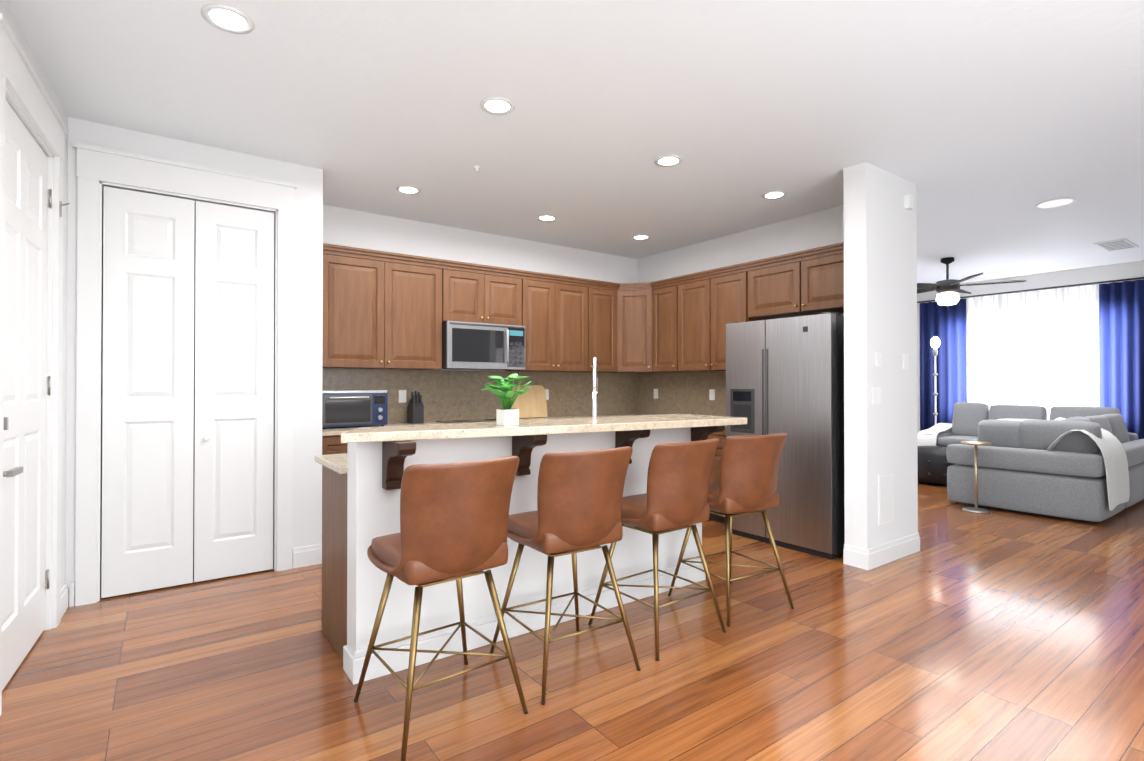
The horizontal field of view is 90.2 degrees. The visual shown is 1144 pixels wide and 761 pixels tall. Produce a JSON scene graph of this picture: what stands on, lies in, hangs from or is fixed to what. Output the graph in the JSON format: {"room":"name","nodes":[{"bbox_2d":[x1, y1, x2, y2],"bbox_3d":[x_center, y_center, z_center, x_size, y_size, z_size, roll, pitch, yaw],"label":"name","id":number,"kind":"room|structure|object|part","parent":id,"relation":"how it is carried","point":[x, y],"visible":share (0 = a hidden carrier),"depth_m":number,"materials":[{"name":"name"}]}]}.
{"room":"kitchen","nodes":[
{"label":"kitchen","id":0,"kind":"room"},
{"bbox_2d":[0,482,1143,760],"bbox_3d":[2.629,1.323,3.787,14.000,0.060,10.000,0,0,-36],"label":"floor","id":1,"kind":"structure","parent":0,"point":[998,634],"depth_m":2.51,"materials":[{"name":"brown wood"}]},
{"bbox_2d":[354,456,527,760],"bbox_3d":[-0.510,0.787,2.229,0.508,0.997,0.547,0,0,-38],"label":"stool","id":2,"kind":"object","parent":1,"relation":"on","point":[454,516],"visible":1,"depth_m":2.04,"materials":[{"name":"brown leather"}]},
{"bbox_3d":[-0.501,0.521,2.219,0.486,0.470,0.524,0,0,-38],"label":"seat","id":3,"kind":"part","parent":2,"relation":"part of","materials":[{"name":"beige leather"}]},
{"bbox_2d":[322,368,633,454],"bbox_3d":[-0.543,0.604,5.582,3.782,1.403,0.656,0,0,-36],"label":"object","id":4,"kind":"object","parent":1,"relation":"on","point":[453,396],"depth_m":5.60,"materials":[{"name":"brown stone"}]},
{"bbox_2d":[322,390,387,428],"bbox_3d":[-1.849,0.233,4.744,0.530,0.300,0.398,0,0,-36],"label":"toaster oven","id":5,"kind":"object","parent":4,"relation":"on","point":[343,408],"visible":0.85,"depth_m":4.61,"materials":[{"name":"blue metal"}]},
{"bbox_2d":[407,391,423,423],"bbox_3d":[-1.419,0.241,5.165,0.100,0.290,0.140,0,0,-36],"label":"knife block","id":6,"kind":"object","parent":4,"relation":"on","point":[415,411],"visible":0.96,"depth_m":5.12,"materials":[{"name":"black plastic"}]},
{"bbox_2d":[507,385,547,417],"bbox_3d":[-0.467,0.220,5.965,0.460,0.339,0.073,0,0,-36],"label":"cutting board","id":7,"kind":"object","parent":4,"relation":"on","point":[531,403],"visible":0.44,"depth_m":5.99,"materials":[{"name":"brown wood"}]},
{"bbox_2d":[470,420,495,422],"bbox_3d":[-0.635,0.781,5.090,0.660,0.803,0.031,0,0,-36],"label":"stove","id":8,"kind":"object","parent":1,"relation":"on","point":[471,421],"depth_m":5.28,"materials":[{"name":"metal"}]},
{"bbox_2d":[317,417,724,684],"bbox_3d":[-0.170,0.775,3.248,2.207,1.030,0.886,0,0,-36],"label":"kitchen island","id":9,"kind":"object","parent":1,"relation":"on","point":[361,482],"depth_m":2.76,"materials":[{"name":"white paint"}]},
{"bbox_2d":[315,455,338,473],"bbox_3d":[-0.276,0.407,3.398,2.235,0.032,0.519,0,0,-36],"label":"island countertop","id":10,"kind":"structure","parent":9,"relation":"on","point":[323,461],"depth_m":2.74,"materials":[{"name":"beige stone"}]},
{"bbox_2d":[592,357,597,416],"bbox_3d":[0.143,0.122,3.555,0.123,0.538,0.137,0,0,-36],"label":"faucet","id":11,"kind":"object","parent":10,"relation":"on","point":[594,396],"visible":0.67,"depth_m":3.49,"materials":[{"name":"silver metal"}]},
{"bbox_2d":[341,414,746,449],"bbox_3d":[-0.031,0.238,2.966,2.244,0.040,0.569,0,0,-36],"label":"island countertop","id":12,"kind":"structure","parent":9,"relation":"on","point":[450,434],"depth_m":2.73,"materials":[{"name":"beige stone"}]},
{"bbox_2d":[481,373,531,425],"bbox_3d":[-0.322,0.090,2.806,0.247,0.252,0.227,0,0,-36],"label":"potted plant","id":13,"kind":"object","parent":12,"relation":"on","point":[507,415],"visible":1,"depth_m":2.76,"materials":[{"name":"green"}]},
{"bbox_2d":[490,446,640,704],"bbox_3d":[-0.032,0.789,2.589,0.508,0.997,0.547,0,0,-33],"label":"stool","id":14,"kind":"object","parent":1,"relation":"on","point":[579,499],"visible":0.98,"depth_m":2.39,"materials":[{"name":"brown leather"}]},
{"bbox_3d":[-0.024,0.523,2.578,0.486,0.470,0.524,0,0,-33],"label":"seat","id":15,"kind":"part","parent":14,"relation":"part of","materials":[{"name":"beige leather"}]},
{"bbox_2d":[588,438,725,660],"bbox_3d":[0.449,0.792,2.950,0.508,0.997,0.547,0,0,-38],"label":"stool","id":16,"kind":"object","parent":1,"relation":"on","point":[674,497],"visible":0.92,"depth_m":2.74,"materials":[{"name":"brown leather"}]},
{"bbox_3d":[0.458,0.526,2.941,0.486,0.470,0.524,0,0,-38],"label":"seat","id":17,"kind":"part","parent":16,"relation":"part of","materials":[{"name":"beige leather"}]},
{"bbox_2d":[634,371,725,522],"bbox_3d":[1.291,0.605,5.706,0.662,1.403,1.290,0,0,-36],"label":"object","id":18,"kind":"object","parent":1,"relation":"on","point":[694,393],"depth_m":6.28,"materials":[{"name":"brown wood"}]},
{"bbox_2d":[668,433,793,626],"bbox_3d":[0.926,0.794,3.310,0.508,0.997,0.547,0,0,-29],"label":"stool","id":19,"kind":"object","parent":1,"relation":"on","point":[746,484],"visible":0.85,"depth_m":3.09,"materials":[{"name":"brown leather"}]},
{"bbox_3d":[0.933,0.528,3.299,0.486,0.470,0.524,0,0,-29],"label":"seat","id":20,"kind":"part","parent":19,"relation":"part of","materials":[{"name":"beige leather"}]},
{"bbox_2d":[726,312,844,559],"bbox_3d":[1.905,0.404,4.701,0.812,1.792,0.940,0,0,-36],"label":"fridge","id":21,"kind":"object","parent":1,"relation":"on","point":[784,375],"visible":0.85,"depth_m":4.30,"materials":[{"name":"grey metal"}]},
{"bbox_2d":[930,337,939,424],"bbox_3d":[5.510,0.330,8.636,0.280,1.991,0.280,0,0,-36],"label":"floor lamp","id":22,"kind":"object","parent":1,"relation":"on","point":[935,342],"visible":0.77,"depth_m":8.62,"materials":[{"name":"silver metal"}]},
{"bbox_2d":[917,446,953,486],"bbox_3d":[4.722,1.087,7.297,0.696,0.460,0.691,0,0,-36],"label":"ottoman","id":23,"kind":"object","parent":1,"relation":"on","point":[933,463],"visible":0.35,"depth_m":7.09,"materials":[{"name":"black leather"}]},
{"bbox_2d":[961,441,990,513],"bbox_3d":[4.040,0.961,5.696,0.250,0.690,0.250,0,0,-36],"label":"side table","id":24,"kind":"object","parent":1,"relation":"on","point":[976,509],"visible":1,"depth_m":5.68,"materials":[{"name":"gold metal"}]},
{"bbox_2d":[917,402,1143,521],"bbox_3d":[5.136,0.793,6.742,2.718,0.997,2.321,0,0,-36],"label":"sofa","id":25,"kind":"object","parent":1,"relation":"on","point":[1085,463],"visible":1,"depth_m":5.61,"materials":[{"name":"grey fabric"}]},
{"bbox_3d":[5.134,0.820,6.745,2.300,0.135,1.820,0,0,-36],"label":"cushion seat","id":26,"kind":"part","parent":25,"relation":"part of","materials":[{"name":"grey fabric"}]},
{"bbox_2d":[917,423,1129,510],"bbox_3d":[5.021,0.806,6.660,2.412,0.755,2.329,0,0,-36],"label":"throw","id":27,"kind":"object","parent":25,"relation":"on","point":[1054,466],"depth_m":5.49,"materials":[{"name":"white fabric"}]},
{"bbox_2d":[0,0,1143,605],"bbox_3d":[2.738,-0.106,3.913,10.927,2.800,7.458,0,0,-36],"label":"wall","id":28,"kind":"structure","parent":0,"point":[872,222],"depth_m":4.04,"materials":[{"name":"white paint"}]},
{"bbox_2d":[0,13,67,715],"bbox_3d":[-2.489,-0.040,2.556,0.221,2.650,1.150,0,0,-36],"label":"door frame","id":29,"kind":"structure","parent":28,"relation":"attached to","point":[24,93],"depth_m":2.95,"materials":[{"name":"white"}]},
{"bbox_2d":[2,100,69,690],"bbox_3d":[-2.466,0.059,2.596,0.138,2.430,0.929,0,0,-32],"label":"entry door","id":30,"kind":"structure","parent":28,"relation":"in","point":[28,203],"depth_m":2.59,"materials":[{"name":"white wood"}]},
{"bbox_3d":[-2.658,-0.902,2.985,0.048,0.080,0.075,0,0,-36],"label":"door stop hinge","id":31,"kind":"part","parent":30,"relation":"part of","materials":[{"name":"silver metal"}]},
{"bbox_2d":[73,142,296,605],"bbox_3d":[-2.411,-0.033,3.637,1.170,2.650,0.138,0,0,-36],"label":"door frame","id":32,"kind":"structure","parent":28,"relation":"attached to","point":[97,167],"depth_m":3.41,"materials":[{"name":"white wood"}]},
{"bbox_2d":[101,186,273,597],"bbox_3d":[-2.395,0.067,3.614,0.902,2.426,0.083,0,0,-36],"label":"bifold closet door","id":33,"kind":"structure","parent":28,"relation":"in","point":[155,440],"depth_m":3.59,"materials":[{"name":"white wood"}]},
{"bbox_2d":[322,246,393,368],"bbox_3d":[-1.902,-0.572,4.801,0.656,0.935,0.343,0,0,-36],"label":"upper cabinet","id":34,"kind":"object","parent":28,"relation":"attached to","point":[385,310],"depth_m":4.69,"materials":[{"name":"brown wood"}]},
{"bbox_2d":[394,258,445,369],"bbox_3d":[-1.499,-0.570,5.093,0.580,0.935,0.343,0,0,-36],"label":"upper cabinet","id":35,"kind":"object","parent":28,"relation":"attached to","point":[419,287],"depth_m":5.00,"materials":[{"name":"brown wood"}]},
{"bbox_2d":[446,262,493,323],"bbox_3d":[-1.071,-0.786,5.403,0.475,0.500,0.343,0,0,-36],"label":"upper cabinet","id":36,"kind":"object","parent":28,"relation":"attached to","point":[469,290],"depth_m":5.28,"materials":[{"name":"brown wood"}]},
{"bbox_2d":[442,321,524,369],"bbox_3d":[-0.888,-0.319,5.454,0.810,0.422,0.465,0,0,-36],"label":"over-the-range microwave","id":37,"kind":"object","parent":36,"relation":"attached to","point":[474,346],"visible":0.98,"depth_m":5.27,"materials":[{"name":"grey metal"}]},
{"bbox_2d":[494,270,525,325],"bbox_3d":[-0.783,-0.785,5.611,0.475,0.500,0.343,0,0,-36],"label":"upper cabinet","id":38,"kind":"object","parent":28,"relation":"attached to","point":[509,289],"depth_m":5.53,"materials":[{"name":"brown wood"}]},
{"bbox_2d":[505,274,561,371],"bbox_3d":[-0.408,-0.565,5.880,0.450,0.935,0.343,0,0,-36],"label":"upper cabinet","id":39,"kind":"object","parent":28,"relation":"attached to","point":[543,328],"depth_m":5.76,"materials":[{"name":"brown wood"}]},
{"bbox_2d":[562,278,581,371],"bbox_3d":[-0.098,-0.564,6.104,0.555,0.935,0.343,0,0,-36],"label":"upper cabinet","id":40,"kind":"object","parent":28,"relation":"attached to","point":[571,291],"depth_m":5.96,"materials":[{"name":"brown wood"}]},
{"bbox_2d":[582,282,613,372],"bbox_3d":[0.241,-0.562,6.322,0.509,0.935,0.386,0,0,-36],"label":"upper cabinet","id":41,"kind":"object","parent":28,"relation":"attached to","point":[597,298],"depth_m":6.17,"materials":[{"name":"brown wood"}]},
{"bbox_2d":[614,282,653,372],"bbox_3d":[0.722,-0.561,6.494,0.671,0.935,0.671,0,0,-36],"label":"upper cabinet","id":42,"kind":"object","parent":28,"relation":"attached to","point":[633,302],"depth_m":6.30,"materials":[{"name":"brown wood"}]},
{"bbox_2d":[654,278,681,372],"bbox_3d":[1.118,-0.563,6.189,0.386,0.935,0.484,0,0,-36],"label":"upper cabinet","id":43,"kind":"object","parent":28,"relation":"attached to","point":[667,295],"depth_m":6.07,"materials":[{"name":"brown wood"}]},
{"bbox_2d":[682,274,701,371],"bbox_3d":[1.368,-0.565,5.880,0.343,0.935,0.570,0,0,-36],"label":"upper cabinet","id":44,"kind":"object","parent":28,"relation":"attached to","point":[691,287],"depth_m":5.80,"materials":[{"name":"brown wood"}]},
{"bbox_2d":[702,266,753,371],"bbox_3d":[1.605,-0.567,5.551,0.343,0.935,0.500,0,0,-36],"label":"upper cabinet","id":45,"kind":"object","parent":28,"relation":"attached to","point":[724,292],"depth_m":5.51,"materials":[{"name":"brown wood"}]},
{"bbox_2d":[746,258,801,320],"bbox_3d":[1.928,-0.808,5.105,0.343,0.460,0.605,0,0,-36],"label":"upper cabinet","id":46,"kind":"object","parent":28,"relation":"attached to","point":[767,283],"depth_m":5.07,"materials":[{"name":"brown wood"}]},
{"bbox_2d":[790,246,843,315],"bbox_3d":[2.206,-0.810,4.720,0.343,0.460,0.605,0,0,-36],"label":"upper cabinet","id":47,"kind":"object","parent":28,"relation":"attached to","point":[816,280],"depth_m":4.69,"materials":[{"name":"brown wood"}]},
{"bbox_2d":[876,353,881,366],"bbox_3d":[2.116,-0.142,3.959,0.071,0.092,0.034,0,0,-36],"label":"switch plates","id":48,"kind":"object","parent":28,"relation":"attached to","point":[878,355],"depth_m":3.99,"materials":[{"name":"white plastic"}]},
{"bbox_2d":[878,473,893,524],"bbox_3d":[2.191,0.827,4.007,0.216,0.347,0.034,0,0,-36],"label":"vent","id":49,"kind":"object","parent":28,"relation":"attached to","point":[885,500],"depth_m":4.04,"materials":[{"name":"white"}]},
{"bbox_2d":[864,533,919,569],"bbox_3d":[2.331,1.228,4.118,0.776,0.135,0.016,0,0,-36],"label":"baseboard","id":50,"kind":"structure","parent":28,"relation":"attached to","point":[876,556],"depth_m":4.07,"materials":[{"name":"white wood"}]},
{"bbox_2d":[903,353,908,368],"bbox_3d":[2.440,-0.143,4.193,0.079,0.111,0.034,0,0,-36],"label":"switch plates","id":51,"kind":"object","parent":28,"relation":"attached to","point":[905,355],"depth_m":4.23,"materials":[{"name":"white plastic"}]},
{"bbox_2d":[904,194,913,209],"bbox_3d":[2.487,-1.322,4.235,0.144,0.120,0.034,0,0,-36],"label":"sensor","id":52,"kind":"object","parent":28,"relation":"attached to","point":[908,199],"depth_m":4.24,"materials":[{"name":"white plastic"}]},
{"bbox_2d":[917,277,1143,302],"bbox_3d":[6.312,-1.250,7.911,0.024,0.024,2.850,0,0,-36],"label":"curtain rod","id":53,"kind":"object","parent":28,"relation":"attached to","point":[1044,288],"visible":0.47,"depth_m":7.71,"materials":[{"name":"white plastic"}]},
{"bbox_2d":[919,299,966,430],"bbox_3d":[5.699,0.041,8.765,0.089,2.530,0.645,0,0,-36],"label":"curtain","id":54,"kind":"object","parent":53,"relation":"hanging from","point":[945,325],"visible":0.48,"depth_m":8.76,"materials":[{"name":"blue fabric"}]},
{"bbox_2d":[968,285,1096,419],"bbox_3d":[6.322,0.035,7.901,0.054,2.530,1.434,0,0,-36],"label":"sheer curtain","id":55,"kind":"object","parent":53,"relation":"hanging from","point":[1038,348],"visible":0.65,"depth_m":7.85,"materials":[{"name":"white fabric"}]},
{"bbox_2d":[1099,280,1143,439],"bbox_3d":[6.922,0.030,7.070,0.089,2.530,0.565,0,0,-36],"label":"curtain","id":56,"kind":"object","parent":53,"relation":"hanging from","point":[1121,346],"visible":0.65,"depth_m":7.11,"materials":[{"name":"blue fabric"}]},
{"bbox_2d":[5,0,1143,288],"bbox_3d":[2.629,-1.536,3.806,14.000,0.060,10.000,0,0,-36],"label":"ceiling","id":57,"kind":"structure","parent":0,"point":[985,126],"depth_m":3.13,"materials":[{"name":"white paint"}]},
{"bbox_2d":[201,4,253,33],"bbox_3d":[-1.440,-1.512,2.386,0.190,0.006,0.190,0,0,-36],"label":"recessed light","id":58,"kind":"object","parent":57,"relation":"in","point":[227,18],"visible":1,"depth_m":2.38,"materials":[{"name":"white"}]},
{"bbox_2d":[396,185,420,193],"bbox_3d":[-1.287,-1.498,4.481,0.190,0.006,0.190,0,0,-36],"label":"recessed light","id":59,"kind":"object","parent":57,"relation":"in","point":[404,189],"visible":0.98,"depth_m":4.47,"materials":[{"name":"white plastic"}]},
{"bbox_2d":[473,166,481,172],"bbox_3d":[-0.668,-1.487,4.016,0.060,0.034,0.060,0,0,-36],"label":"sprinkler","id":60,"kind":"object","parent":57,"relation":"attached to","point":[477,168],"visible":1,"depth_m":4.01,"materials":[{"name":"white metal"}]},
{"bbox_2d":[480,97,514,114],"bbox_3d":[-0.410,-1.507,3.129,0.190,0.006,0.190,0,0,-36],"label":"recessed light","id":61,"kind":"object","parent":57,"relation":"in","point":[497,105],"visible":1,"depth_m":3.12,"materials":[{"name":"white"}]},
{"bbox_2d":[536,215,556,220],"bbox_3d":[-0.233,-1.493,5.242,0.190,0.006,0.190,0,0,-36],"label":"recessed light","id":62,"kind":"object","parent":57,"relation":"in","point":[546,218],"visible":1,"depth_m":5.24,"materials":[{"name":"white plastic"}]},
{"bbox_2d":[632,235,649,239],"bbox_3d":[0.716,-1.489,5.927,0.190,0.006,0.190,0,0,-36],"label":"recessed light","id":63,"kind":"object","parent":57,"relation":"in","point":[640,237],"visible":0.96,"depth_m":5.93,"materials":[{"name":"white plastic"}]},
{"bbox_2d":[654,155,682,166],"bbox_3d":[0.661,-1.502,3.902,0.190,0.006,0.190,0,0,-36],"label":"recessed light","id":64,"kind":"object","parent":57,"relation":"in","point":[668,161],"visible":1,"depth_m":3.90,"materials":[{"name":"white"}]},
{"bbox_2d":[762,191,786,198],"bbox_3d":[1.634,-1.497,4.604,0.190,0.006,0.190,0,0,-36],"label":"recessed light","id":65,"kind":"object","parent":57,"relation":"in","point":[774,195],"visible":0.96,"depth_m":4.60,"materials":[{"name":"white plastic"}]},
{"bbox_2d":[917,257,1025,305],"bbox_3d":[4.589,-1.198,6.968,1.418,0.574,1.444,0,0,-36],"label":"ceiling fan","id":66,"kind":"object","parent":57,"relation":"hanging from","point":[947,288],"visible":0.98,"depth_m":6.85,"materials":[{"name":"black metal"}]},
{"bbox_2d":[1036,197,1075,207],"bbox_3d":[4.072,-1.494,4.797,0.260,0.009,0.260,0,0,-36],"label":"recessed light","id":67,"kind":"object","parent":57,"relation":"attached to","point":[1057,202],"visible":0.96,"depth_m":4.77,"materials":[{"name":"white"}]},
{"bbox_2d":[1094,238,1138,251],"bbox_3d":[5.979,-1.483,6.255,0.600,0.013,0.250,0,0,-36],"label":"ceiling vent","id":68,"kind":"object","parent":57,"relation":"in","point":[1116,245],"visible":1,"depth_m":6.23,"materials":[{"name":"white metal"}]}
]}

